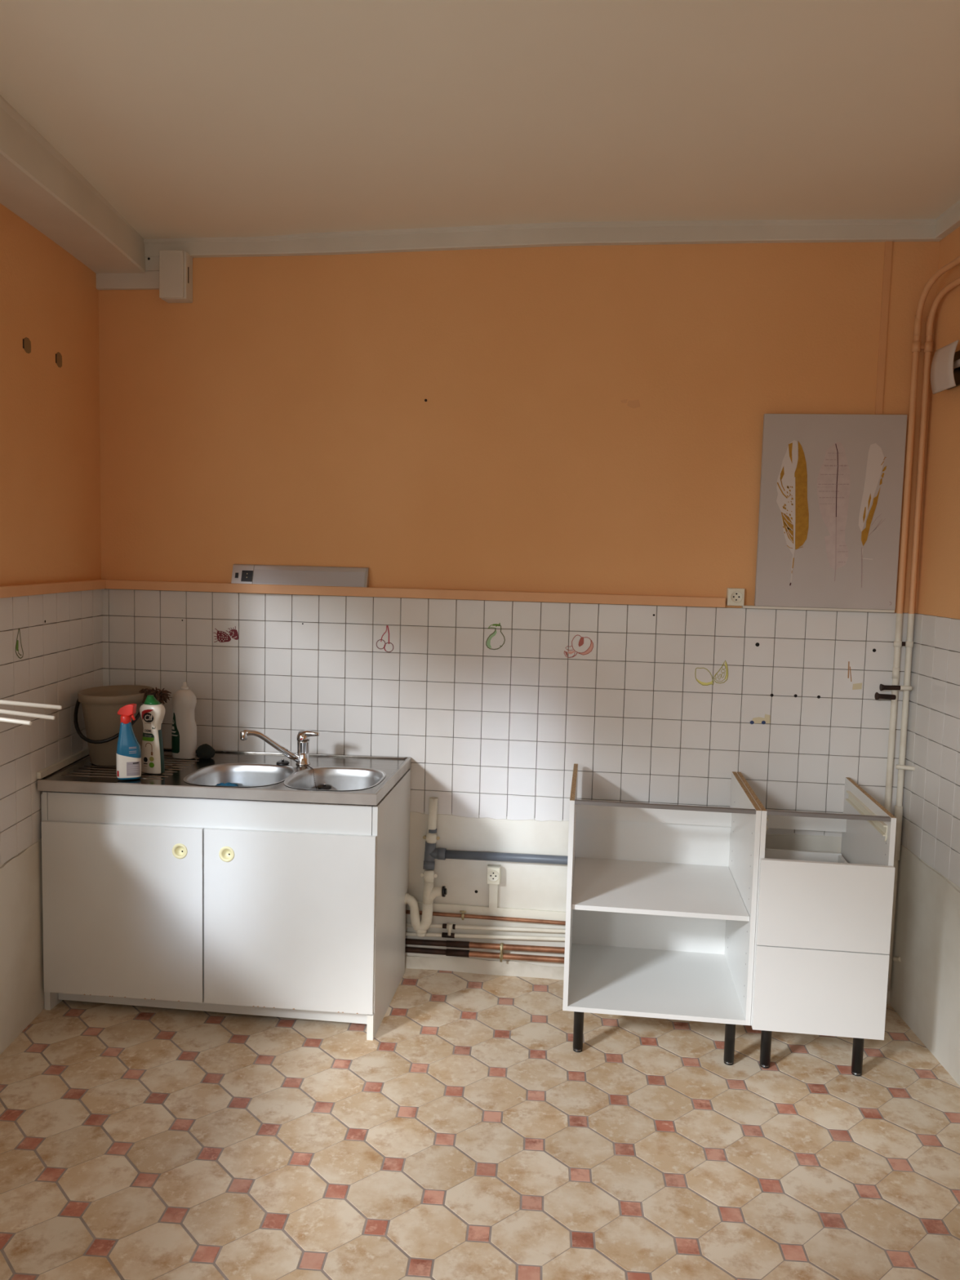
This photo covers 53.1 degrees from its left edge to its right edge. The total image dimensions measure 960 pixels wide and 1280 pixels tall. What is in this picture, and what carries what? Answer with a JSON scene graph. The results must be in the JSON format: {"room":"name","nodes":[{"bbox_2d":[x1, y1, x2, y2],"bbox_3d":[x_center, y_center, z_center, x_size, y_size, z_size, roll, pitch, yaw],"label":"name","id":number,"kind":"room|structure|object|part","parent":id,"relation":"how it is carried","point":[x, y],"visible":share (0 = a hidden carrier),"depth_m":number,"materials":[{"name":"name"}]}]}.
{"room":"kitchen","nodes":[
{"label":"kitchen","id":0,"kind":"room"},
{"bbox_2d":[0,203,102,1054],"bbox_3d":[-1.618,-0.006,1.731,0.228,3.000,4.650,1,5,0],"label":"wall","id":1,"kind":"structure","parent":0,"point":[50,453],"depth_m":3.29,"materials":[{"name":"orange paint"}]},
{"bbox_2d":[15,628,23,658],"bbox_3d":[-1.512,0.012,3.155,0.001,0.102,0.057,1,5,0],"label":"sticker","id":2,"kind":"object","parent":1,"relation":"attached to","point":[17,641],"visible":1,"depth_m":3.15,"materials":[{"name":"green"}]},
{"bbox_3d":[-1.538,1.035,2.952,0.008,0.618,2.000,1,5,0],"label":"plaster panel","id":3,"kind":"part","parent":1,"relation":"part of","materials":[{"name":"white paint"}]},
{"bbox_2d":[0,699,62,725],"bbox_3d":[-1.370,0.183,2.758,0.281,0.100,0.152,2,5,7],"label":"towel rail","id":4,"kind":"object","parent":1,"relation":"attached to","point":[2,702],"visible":1,"depth_m":2.76,"materials":[{"name":"beige metal"}]},
{"bbox_3d":[-1.370,0.219,2.696,0.242,0.030,0.012,2,5,8],"label":"arm","id":5,"kind":"part","parent":4,"relation":"part of","materials":[{"name":"beige metal"}]},
{"bbox_3d":[-1.361,0.205,2.749,0.269,0.054,0.012,0,5,-16],"label":"arm","id":6,"kind":"part","parent":4,"relation":"part of","materials":[{"name":"beige metal"}]},
{"bbox_3d":[-1.356,0.180,2.762,0.285,0.051,0.012,-1,5,-21],"label":"arm","id":7,"kind":"part","parent":4,"relation":"part of","materials":[{"name":"beige"}]},
{"bbox_2d":[0,579,106,598],"bbox_3d":[-1.497,-0.177,3.310,0.034,0.036,1.006,1,5,0],"label":"trim","id":8,"kind":"structure","parent":1,"relation":"attached to","point":[28,589],"depth_m":3.31,"materials":[{"name":"orange paint"}]},
{"bbox_2d":[0,95,145,273],"bbox_3d":[-1.376,-1.312,1.566,0.208,0.178,4.350,1,5,0],"label":"ceiling beam","id":9,"kind":"structure","parent":1,"relation":"attached to","point":[37,184],"depth_m":3.04,"materials":[{"name":"white paint"}]},
{"bbox_2d":[0,968,959,1279],"bbox_3d":[-0.049,1.552,1.593,4.300,0.100,4.800,2,5,7],"label":"floor","id":10,"kind":"structure","parent":0,"point":[470,1139],"depth_m":2.66,"materials":[{"name":"beige tile"}]},
{"bbox_2d":[40,768,410,1040],"bbox_3d":[-0.907,0.905,3.560,1.192,0.800,0.590,2,5,7],"label":"base cabinet","id":11,"kind":"object","parent":10,"relation":"on","point":[276,908],"visible":0.98,"depth_m":3.27,"materials":[{"name":"white laminate"}]},
{"bbox_3d":[-1.482,0.892,3.634,0.018,0.784,0.558,2,5,7],"label":"panel","id":12,"kind":"part","parent":11,"relation":"part of","materials":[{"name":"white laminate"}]},
{"bbox_3d":[-1.232,0.935,3.316,0.580,0.618,0.017,2,5,7],"label":"door","id":13,"kind":"part","parent":11,"relation":"part of","materials":[{"name":"white laminate"}]},
{"bbox_3d":[-1.018,0.716,3.267,0.054,0.054,0.016,2,5,7],"label":"door pull","id":14,"kind":"part","parent":11,"relation":"part of","materials":[{"name":"beige plastic"}]},
{"bbox_3d":[-0.927,0.592,3.266,1.145,0.125,0.016,2,5,7],"label":"fascia panel","id":15,"kind":"part","parent":11,"relation":"part of","materials":[{"name":"white laminate"}]},
{"bbox_2d":[36,746,411,805],"bbox_3d":[-0.933,0.539,3.531,1.264,0.179,0.596,2,5,7],"label":"countertop","id":16,"kind":"structure","parent":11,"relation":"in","point":[357,780],"depth_m":3.48,"materials":[{"name":"silver metal"}]},
{"bbox_3d":[-1.517,0.441,3.587,0.014,0.022,0.570,1,5,0],"label":"sealant strip","id":17,"kind":"part","parent":16,"relation":"part of","materials":[{"name":"white plastic"}]},
{"bbox_2d":[73,684,154,766],"bbox_3d":[-1.363,0.322,3.603,0.277,0.266,0.319,2,5,7],"label":"bucket","id":18,"kind":"object","parent":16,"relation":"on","point":[101,705],"visible":0.8,"depth_m":3.50,"materials":[{"name":"brown plastic"}]},
{"bbox_3d":[-1.371,0.287,3.524,0.277,0.161,0.166,2,5,7],"label":"handle","id":19,"kind":"part","parent":18,"relation":"part of","materials":[{"name":"black plastic"}]},
{"bbox_2d":[138,687,171,704],"bbox_3d":[-1.213,0.212,3.570,0.135,0.073,0.093,2,5,7],"label":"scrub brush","id":20,"kind":"object","parent":18,"relation":"on","point":[161,695],"visible":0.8,"depth_m":3.55,"materials":[{"name":"brown plastic"}]},
{"bbox_2d":[115,703,141,779],"bbox_3d":[-1.215,0.349,3.325,0.082,0.261,0.054,-1,5,-21],"label":"spray bottle","id":21,"kind":"object","parent":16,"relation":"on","point":[128,753],"visible":1,"depth_m":3.30,"materials":[{"name":"blue plastic"}]},
{"bbox_3d":[-1.196,0.444,3.315,0.043,0.048,0.004,-1,6,-30],"label":"info panel","id":22,"kind":"part","parent":21,"relation":"part of","materials":[{"name":"grey paper"}]},
{"bbox_2d":[139,694,164,773],"bbox_3d":[-1.165,0.334,3.420,0.093,0.276,0.058,3,5,22],"label":"bottle","id":23,"kind":"object","parent":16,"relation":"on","point":[152,713],"visible":1,"depth_m":3.40,"materials":[{"name":"beige plastic"}]},
{"bbox_2d":[171,681,196,759],"bbox_3d":[-1.130,0.305,3.673,0.092,0.292,0.068,2,5,7],"label":"soap bottle","id":24,"kind":"object","parent":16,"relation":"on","point":[184,727],"visible":1,"depth_m":3.65,"materials":[{"name":"beige plastic"}]},
{"bbox_2d":[195,743,214,759],"bbox_3d":[-1.057,0.427,3.696,0.077,0.055,0.064,2,5,7],"label":"scourer","id":25,"kind":"object","parent":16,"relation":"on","point":[205,751],"visible":1,"depth_m":3.68,"materials":[{"name":"black"}]},
{"bbox_2d":[216,782,238,786],"bbox_3d":[-0.929,0.570,3.519,0.156,0.096,0.110,2,5,7],"label":"cloth","id":26,"kind":"object","parent":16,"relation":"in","point":[220,784],"visible":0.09,"depth_m":3.51,"materials":[{"name":"blue fabric"}]},
{"bbox_3d":[-0.853,0.557,3.434,0.365,0.162,0.365,2,5,7],"label":"bowl","id":27,"kind":"part","parent":16,"relation":"part of","materials":[{"name":"metal"}]},
{"bbox_2d":[240,729,319,765],"bbox_3d":[-0.744,0.395,3.561,0.291,0.146,0.078,-1,5,-22],"label":"mixer tap","id":28,"kind":"object","parent":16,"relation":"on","point":[302,757],"visible":1,"depth_m":3.58,"materials":[{"name":"silver metal"}]},
{"bbox_3d":[-0.763,0.393,3.543,0.221,0.140,0.029,-2,6,-33],"label":"spout","id":29,"kind":"part","parent":28,"relation":"part of","materials":[{"name":"silver metal"}]},
{"bbox_2d":[295,741,310,765],"bbox_3d":[-0.664,0.421,3.609,0.054,0.090,0.054,2,5,7],"label":"tap","id":30,"kind":"object","parent":28,"relation":"attached to","point":[302,757],"depth_m":3.59,"materials":[{"name":"silver metal"}]},
{"bbox_3d":[-0.641,0.357,3.601,0.092,0.041,0.049,2,5,7],"label":"lever","id":31,"kind":"part","parent":28,"relation":"part of","materials":[{"name":"silver metal"}]},
{"bbox_2d":[275,758,289,765],"bbox_3d":[-0.738,0.455,3.600,0.048,0.025,0.048,2,5,7],"label":"plug","id":32,"kind":"object","parent":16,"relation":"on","point":[282,762],"visible":1,"depth_m":3.59,"materials":[{"name":"black plastic"}]},
{"bbox_2d":[305,764,331,790],"bbox_3d":[-0.609,0.510,3.545,0.134,0.087,0.051,4,6,27],"label":"plug","id":33,"kind":"object","parent":16,"relation":"hanging from","point":[325,787],"visible":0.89,"depth_m":3.52,"materials":[{"name":"black plastic"}]},
{"bbox_3d":[-0.509,0.565,3.393,0.335,0.162,0.356,2,5,7],"label":"bowl","id":34,"kind":"part","parent":16,"relation":"part of","materials":[{"name":"metal"}]},
{"bbox_3d":[-0.854,0.722,3.248,0.054,0.054,0.016,2,5,7],"label":"door pull","id":35,"kind":"part","parent":11,"relation":"part of","materials":[{"name":"beige plastic"}]},
{"bbox_3d":[-0.645,0.948,3.245,0.590,0.618,0.017,2,5,7],"label":"door","id":36,"kind":"part","parent":11,"relation":"part of","materials":[{"name":"white laminate"}]},
{"bbox_3d":[-0.369,1.305,3.242,0.022,0.086,0.016,2,5,7],"label":"edge post","id":37,"kind":"part","parent":11,"relation":"part of","materials":[{"name":"white laminate"}]},
{"bbox_3d":[-0.323,0.925,3.501,0.018,0.800,0.570,2,5,7],"label":"panel","id":38,"kind":"part","parent":11,"relation":"part of","materials":[{"name":"white laminate"}]},
{"bbox_2d":[562,764,761,1065],"bbox_3d":[0.606,0.930,3.352,0.598,0.862,0.555,2,5,7],"label":"base cabinet","id":39,"kind":"object","parent":10,"relation":"on","point":[661,907],"visible":1,"depth_m":3.39,"materials":[{"name":"white laminate"}]},
{"bbox_3d":[0.320,0.838,3.379,0.016,0.700,0.555,2,5,7],"label":"panel","id":40,"kind":"part","parent":39,"relation":"part of","materials":[{"name":"white laminate"}]},
{"bbox_3d":[0.328,1.282,3.197,0.052,0.150,0.052,2,5,7],"label":"leg","id":41,"kind":"part","parent":39,"relation":"part of","materials":[{"name":"black plastic"}]},
{"bbox_3d":[0.636,0.909,3.592,0.566,0.537,0.004,2,5,7],"label":"panel","id":42,"kind":"part","parent":39,"relation":"part of","materials":[{"name":"white laminate"}]},
{"bbox_3d":[0.641,0.642,3.558,0.566,0.065,0.016,2,5,7],"label":"rail","id":43,"kind":"part","parent":39,"relation":"part of","materials":[{"name":"white laminate"}]},
{"bbox_3d":[0.598,1.190,3.357,0.566,0.016,0.518,2,5,7],"label":"panel","id":44,"kind":"part","parent":39,"relation":"part of","materials":[{"name":"white laminate"}]},
{"bbox_3d":[0.607,0.856,3.334,0.564,0.016,0.500,2,5,7],"label":"shelf","id":45,"kind":"part","parent":39,"relation":"part of","materials":[{"name":"white laminate"}]},
{"bbox_3d":[0.585,0.529,3.051,0.566,0.012,0.020,2,5,7],"label":"rail","id":46,"kind":"part","parent":39,"relation":"part of","materials":[{"name":"grey metal"}]},
{"bbox_3d":[0.816,1.299,3.139,0.052,0.150,0.052,2,5,7],"label":"leg","id":47,"kind":"part","parent":39,"relation":"part of","materials":[{"name":"black plastic"}]},
{"bbox_3d":[0.897,0.859,3.311,0.016,0.700,0.555,2,5,7],"label":"panel","id":48,"kind":"part","parent":39,"relation":"part of","materials":[{"name":"white laminate"}]},
{"bbox_2d":[736,771,896,1075],"bbox_3d":[1.103,0.948,3.283,0.404,0.862,0.576,2,5,7],"label":"base cabinet","id":49,"kind":"object","parent":10,"relation":"on","point":[823,928],"visible":0.83,"depth_m":3.00,"materials":[{"name":"white laminate"}]},
{"bbox_3d":[0.914,0.859,3.309,0.016,0.700,0.555,2,5,7],"label":"panel","id":50,"kind":"part","parent":49,"relation":"part of","materials":[{"name":"white laminate"}]},
{"bbox_3d":[0.930,1.303,3.126,0.052,0.150,0.052,2,5,7],"label":"leg","id":51,"kind":"part","parent":49,"relation":"part of","materials":[{"name":"black plastic"}]},
{"bbox_3d":[1.134,0.826,3.504,0.348,0.120,0.012,2,5,7],"label":"drawer","id":52,"kind":"part","parent":49,"relation":"part of","materials":[{"name":"white laminate"}]},
{"bbox_3d":[1.139,0.657,3.499,0.372,0.061,0.016,2,5,7],"label":"rail","id":53,"kind":"part","parent":49,"relation":"part of","materials":[{"name":"white laminate"}]},
{"bbox_3d":[1.067,1.105,3.019,0.400,0.274,0.018,2,5,7],"label":"drawer","id":54,"kind":"part","parent":49,"relation":"part of","materials":[{"name":"white laminate"}]},
{"bbox_3d":[1.073,0.828,2.995,0.400,0.275,0.018,2,5,7],"label":"drawer","id":55,"kind":"part","parent":49,"relation":"part of","materials":[{"name":"white laminate"}]},
{"bbox_3d":[1.083,0.547,2.992,0.372,0.012,0.020,2,5,7],"label":"rail","id":56,"kind":"part","parent":49,"relation":"part of","materials":[{"name":"grey metal"}]},
{"bbox_3d":[1.269,0.861,3.236,0.013,0.128,0.491,2,5,7],"label":"drawer","id":57,"kind":"part","parent":49,"relation":"part of","materials":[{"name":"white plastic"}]},
{"bbox_3d":[1.216,1.313,3.091,0.052,0.150,0.052,2,5,7],"label":"leg","id":58,"kind":"part","parent":49,"relation":"part of","materials":[{"name":"black plastic"}]},
{"bbox_3d":[1.299,0.873,3.263,0.016,0.700,0.555,2,5,7],"label":"panel","id":59,"kind":"part","parent":49,"relation":"part of","materials":[{"name":"white laminate"}]},
{"bbox_2d":[0,0,959,239],"bbox_3d":[-0.026,-1.391,1.340,4.000,0.195,4.700,2,5,7],"label":"ceiling","id":60,"kind":"structure","parent":0,"point":[191,118],"depth_m":2.58,"materials":[{"name":"paint"}]},
{"bbox_2d":[98,240,940,1004],"bbox_3d":[0.088,-0.139,3.728,4.050,3.000,0.158,2,5,7],"label":"wall","id":61,"kind":"structure","parent":0,"point":[564,419],"depth_m":3.63,"materials":[{"name":"orange paint"}]},
{"bbox_2d":[96,256,159,289],"bbox_3d":[-1.344,-1.442,3.710,0.288,0.172,0.029,2,5,7],"label":"trim","id":62,"kind":"structure","parent":61,"relation":"attached to","point":[149,279],"depth_m":3.70,"materials":[{"name":"white paint"}]},
{"bbox_2d":[159,249,192,302],"bbox_3d":[-1.159,-1.385,3.666,0.104,0.177,0.073,2,5,7],"label":"junction box","id":63,"kind":"object","parent":61,"relation":"attached to","point":[175,266],"visible":1,"depth_m":3.63,"materials":[{"name":"white paint"}]},
{"bbox_2d":[213,626,238,642],"bbox_3d":[-1.003,-0.022,3.794,0.104,0.068,0.001,2,5,7],"label":"sticker","id":64,"kind":"object","parent":61,"relation":"attached to","point":[222,637],"visible":1,"depth_m":3.79,"materials":[{"name":"red plastic"}]},
{"bbox_2d":[376,625,393,652],"bbox_3d":[-0.367,-0.005,3.718,0.070,0.105,0.001,2,5,7],"label":"sticker","id":65,"kind":"object","parent":61,"relation":"attached to","point":[387,626],"visible":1,"depth_m":3.72,"materials":[{"name":"red plastic"}]},
{"bbox_2d":[106,579,725,607],"bbox_3d":[-0.306,-0.181,3.683,2.435,0.036,0.036,2,5,7],"label":"trim","id":66,"kind":"structure","parent":61,"relation":"attached to","point":[572,597],"depth_m":3.65,"materials":[{"name":"orange paint"}]},
{"bbox_2d":[231,564,368,586],"bbox_3d":[-0.699,-0.250,3.725,0.540,0.075,0.032,2,5,7],"label":"lamp","id":67,"kind":"object","parent":66,"relation":"on","point":[345,576],"visible":1,"depth_m":3.72,"materials":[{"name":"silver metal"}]},
{"bbox_2d":[240,570,253,582],"bbox_3d":[-0.907,-0.249,3.741,0.044,0.043,0.014,2,5,7],"label":"outlet","id":68,"kind":"object","parent":67,"relation":"attached to","point":[246,575],"depth_m":3.74,"materials":[{"name":"black plastic"}]},
{"bbox_2d":[253,568,365,586],"bbox_3d":[-0.661,-0.241,3.714,0.442,0.054,0.017,2,5,7],"label":"diffuser","id":69,"kind":"object","parent":67,"relation":"attached to","point":[318,577],"depth_m":3.71,"materials":[{"name":"grey plastic"}]},
{"bbox_2d":[404,955,564,980],"bbox_3d":[0.579,1.300,3.706,1.870,0.061,0.012,2,5,7],"label":"baseboard","id":70,"kind":"structure","parent":61,"relation":"attached to","point":[468,965],"depth_m":3.77,"materials":[{"name":"paint"}]},
{"bbox_2d":[404,946,564,963],"bbox_3d":[0.469,1.239,3.691,1.690,0.036,0.026,2,5,7],"label":"copper pipe","id":71,"kind":"object","parent":61,"relation":"attached to","point":[448,952],"visible":0.43,"depth_m":3.74,"materials":[{"name":"brown metal"}]},
{"bbox_2d":[404,938,564,953],"bbox_3d":[0.470,1.198,3.687,1.690,0.052,0.024,2,5,7],"label":"copper pipe","id":72,"kind":"object","parent":61,"relation":"attached to","point":[453,944],"visible":0.45,"depth_m":3.73,"materials":[{"name":"brown metal"}]},
{"bbox_2d":[405,931,564,941],"bbox_3d":[0.472,1.155,3.693,1.691,0.083,0.016,2,5,7],"label":"pipe","id":73,"kind":"object","parent":61,"relation":"attached to","point":[407,934],"visible":0.35,"depth_m":3.74,"materials":[{"name":"metal"}]},
{"bbox_2d":[441,923,455,937],"bbox_3d":[-0.122,1.138,3.767,0.052,0.058,0.034,2,5,7],"label":"clamp","id":74,"kind":"object","parent":73,"relation":"attached to","point":[449,926],"visible":1,"depth_m":3.76,"materials":[{"name":"white plastic"}]},
{"bbox_2d":[405,922,565,933],"bbox_3d":[0.473,1.124,3.691,1.690,0.068,0.016,2,5,7],"label":"pipe","id":75,"kind":"object","parent":61,"relation":"attached to","point":[407,924],"visible":0.3,"depth_m":3.73,"materials":[{"name":"metal"}]},
{"bbox_2d":[405,910,565,924],"bbox_3d":[0.473,1.096,3.684,1.690,0.018,0.015,2,5,7],"label":"copper pipe","id":76,"kind":"object","parent":61,"relation":"attached to","point":[434,913],"visible":0.37,"depth_m":3.73,"materials":[{"name":"brown metal"}]},
{"bbox_2d":[459,910,466,919],"bbox_3d":[-0.066,1.072,3.754,0.024,0.038,0.034,2,5,7],"label":"clamp","id":77,"kind":"object","parent":76,"relation":"attached to","point":[463,912],"visible":1,"depth_m":3.74,"materials":[{"name":"gold metal"}]},
{"bbox_2d":[404,796,568,937],"bbox_3d":[0.326,0.898,3.667,1.258,0.536,0.082,2,5,7],"label":"pipe","id":78,"kind":"object","parent":61,"relation":"attached to","point":[430,892],"visible":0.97,"depth_m":3.71,"materials":[{"name":"white plastic"}]},
{"bbox_2d":[408,901,565,920],"bbox_3d":[0.518,1.076,3.695,1.605,0.035,0.010,2,5,7],"label":"pipe","id":79,"kind":"object","parent":61,"relation":"attached to","point":[437,907],"visible":0.22,"depth_m":3.74,"materials":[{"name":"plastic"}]},
{"bbox_2d":[488,884,497,907],"bbox_3d":[0.052,0.991,3.742,0.033,0.101,0.014,2,5,7],"label":"cable trunking","id":80,"kind":"object","parent":61,"relation":"attached to","point":[493,888],"visible":0.81,"depth_m":3.73,"materials":[{"name":"white plastic"}]},
{"bbox_2d":[486,863,501,884],"bbox_3d":[0.053,0.909,3.723,0.052,0.068,0.043,2,5,7],"label":"power socket","id":81,"kind":"object","parent":61,"relation":"attached to","point":[494,871],"visible":1,"depth_m":3.71,"materials":[{"name":"beige plastic"}]},
{"bbox_2d":[485,622,505,649],"bbox_3d":[0.060,-0.014,3.665,0.074,0.104,0.001,2,5,7],"label":"sticker","id":82,"kind":"object","parent":61,"relation":"attached to","point":[488,640],"visible":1,"depth_m":3.67,"materials":[{"name":"green"}]},
{"bbox_2d":[499,942,503,962],"bbox_3d":[0.085,1.210,3.741,0.014,0.073,0.046,2,5,7],"label":"clamp","id":83,"kind":"object","parent":61,"relation":"attached to","point":[501,944],"visible":1,"depth_m":3.72,"materials":[{"name":"gold metal"}]},
{"bbox_2d":[143,218,942,257],"bbox_3d":[0.159,-1.469,3.515,2.917,0.101,0.040,2,5,7],"label":"trim","id":84,"kind":"structure","parent":61,"relation":"attached to","point":[760,231],"depth_m":3.49,"materials":[{"name":"white paint"}]},
{"bbox_2d":[564,635,593,657],"bbox_3d":[0.373,0.025,3.630,0.111,0.089,0.001,2,5,7],"label":"sticker","id":85,"kind":"object","parent":61,"relation":"attached to","point":[581,640],"visible":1,"depth_m":3.63,"materials":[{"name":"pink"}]},
{"bbox_3d":[0.003,0.994,3.760,3.113,0.634,0.008,2,5,7],"label":"plaster panel","id":86,"kind":"part","parent":61,"relation":"part of","materials":[{"name":"white paint"}]},
{"bbox_2d":[694,660,728,685],"bbox_3d":[0.863,0.122,3.579,0.122,0.099,0.001,2,5,7],"label":"sticker","id":87,"kind":"object","parent":61,"relation":"attached to","point":[702,683],"visible":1,"depth_m":3.58,"materials":[{"name":"yellow paper"}]},
{"bbox_2d":[726,587,744,605],"bbox_3d":[0.939,-0.158,3.529,0.060,0.064,0.044,2,5,7],"label":"power socket","id":88,"kind":"object","parent":61,"relation":"attached to","point":[735,596],"visible":1,"depth_m":3.51,"materials":[{"name":"beige plastic"}]},
{"bbox_2d":[750,714,770,724],"bbox_3d":[1.041,0.295,3.572,0.074,0.040,0.001,2,5,7],"label":"sticker remnant","id":89,"kind":"object","parent":61,"relation":"attached to","point":[766,719],"visible":1,"depth_m":3.57,"materials":[{"name":"beige paper"}]},
{"bbox_2d":[742,604,894,612],"bbox_3d":[1.228,-0.113,3.502,0.532,0.009,0.034,2,5,7],"label":"trim","id":90,"kind":"structure","parent":61,"relation":"attached to","point":[744,606],"depth_m":3.49,"materials":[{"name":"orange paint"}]},
{"bbox_2d":[754,413,907,609],"bbox_3d":[1.260,-0.461,3.465,0.492,0.692,0.022,2,5,7],"label":"print","id":91,"kind":"object","parent":61,"relation":"attached to","point":[831,485],"visible":1,"depth_m":3.46,"materials":[{"name":"paper"}]},
{"bbox_2d":[875,241,892,414],"bbox_3d":[1.423,-0.771,3.437,0.024,1.275,0.006,2,5,7],"label":"trim","id":92,"kind":"structure","parent":61,"relation":"attached to","point":[888,245],"depth_m":3.40,"materials":[{"name":"brown paint"}]},
{"bbox_2d":[895,764,915,770],"bbox_3d":[1.536,0.461,3.467,0.066,0.019,0.016,6,7,40],"label":"pipe stub","id":93,"kind":"object","parent":61,"relation":"attached to","point":[897,766],"visible":1,"depth_m":3.46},
{"bbox_2d":[889,226,959,1085],"bbox_3d":[1.616,0.109,1.336,0.208,3.000,4.700,2,5,1],"label":"wall","id":94,"kind":"structure","parent":0,"point":[925,992],"depth_m":3.29,"materials":[{"name":"orange paint"}]},
{"bbox_2d":[892,956,900,961],"bbox_3d":[1.534,1.173,3.532,0.016,0.030,0.045,1,5,-5],"label":"pipe stub","id":95,"kind":"object","parent":94,"relation":"attached to","point":[895,958],"visible":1,"depth_m":3.52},
{"bbox_2d":[884,256,959,812],"bbox_3d":[1.494,0.132,2.189,0.046,2.578,2.588,1,5,1],"label":"riser pipe","id":96,"kind":"object","parent":94,"relation":"attached to","point":[916,348],"visible":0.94,"depth_m":3.42,"materials":[{"name":"metal"}]},
{"bbox_2d":[874,692,896,700],"bbox_3d":[1.464,0.203,3.469,0.070,0.029,0.030,1,5,-5],"label":"pipe stub","id":97,"kind":"object","parent":96,"relation":"attached to","point":[885,696],"visible":1,"depth_m":3.46,"materials":[{"name":"black metal"}]},
{"bbox_2d":[887,276,959,991],"bbox_3d":[1.521,0.158,2.193,0.032,2.528,2.592,2,5,1],"label":"riser pipe","id":98,"kind":"object","parent":94,"relation":"attached to","point":[928,344],"visible":0.98,"depth_m":3.44,"materials":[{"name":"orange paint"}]},
{"bbox_2d":[879,684,911,690],"bbox_3d":[1.496,0.173,3.456,0.108,0.026,0.027,2,5,7],"label":"pipe stub","id":99,"kind":"object","parent":98,"relation":"attached to","point":[882,687],"visible":1,"depth_m":3.45,"materials":[{"name":"black metal"}]},
{"bbox_3d":[1.519,1.143,2.581,0.008,0.617,1.994,2,5,1],"label":"plaster panel","id":100,"kind":"part","parent":94,"relation":"part of","materials":[{"name":"white paint"}]},
{"bbox_2d":[930,340,959,394],"bbox_3d":[1.560,-0.900,3.163,0.063,0.145,0.210,2,5,1],"label":"wall lamp","id":101,"kind":"object","parent":94,"relation":"attached to","point":[945,364],"visible":1,"depth_m":3.18,"materials":[{"name":"beige plastic"}]},
{"bbox_3d":[1.586,-0.898,3.160,0.012,0.115,0.205,2,5,1],"label":"plate","id":102,"kind":"part","parent":101,"relation":"part of","materials":[{"name":"white plastic"}]},
{"bbox_2d":[934,200,959,239],"bbox_3d":[1.534,-1.248,1.220,0.040,0.074,4.300,2,5,1],"label":"trim","id":103,"kind":"structure","parent":94,"relation":"attached to","point":[948,221],"depth_m":3.24,"materials":[{"name":"white paint"}]}
]}

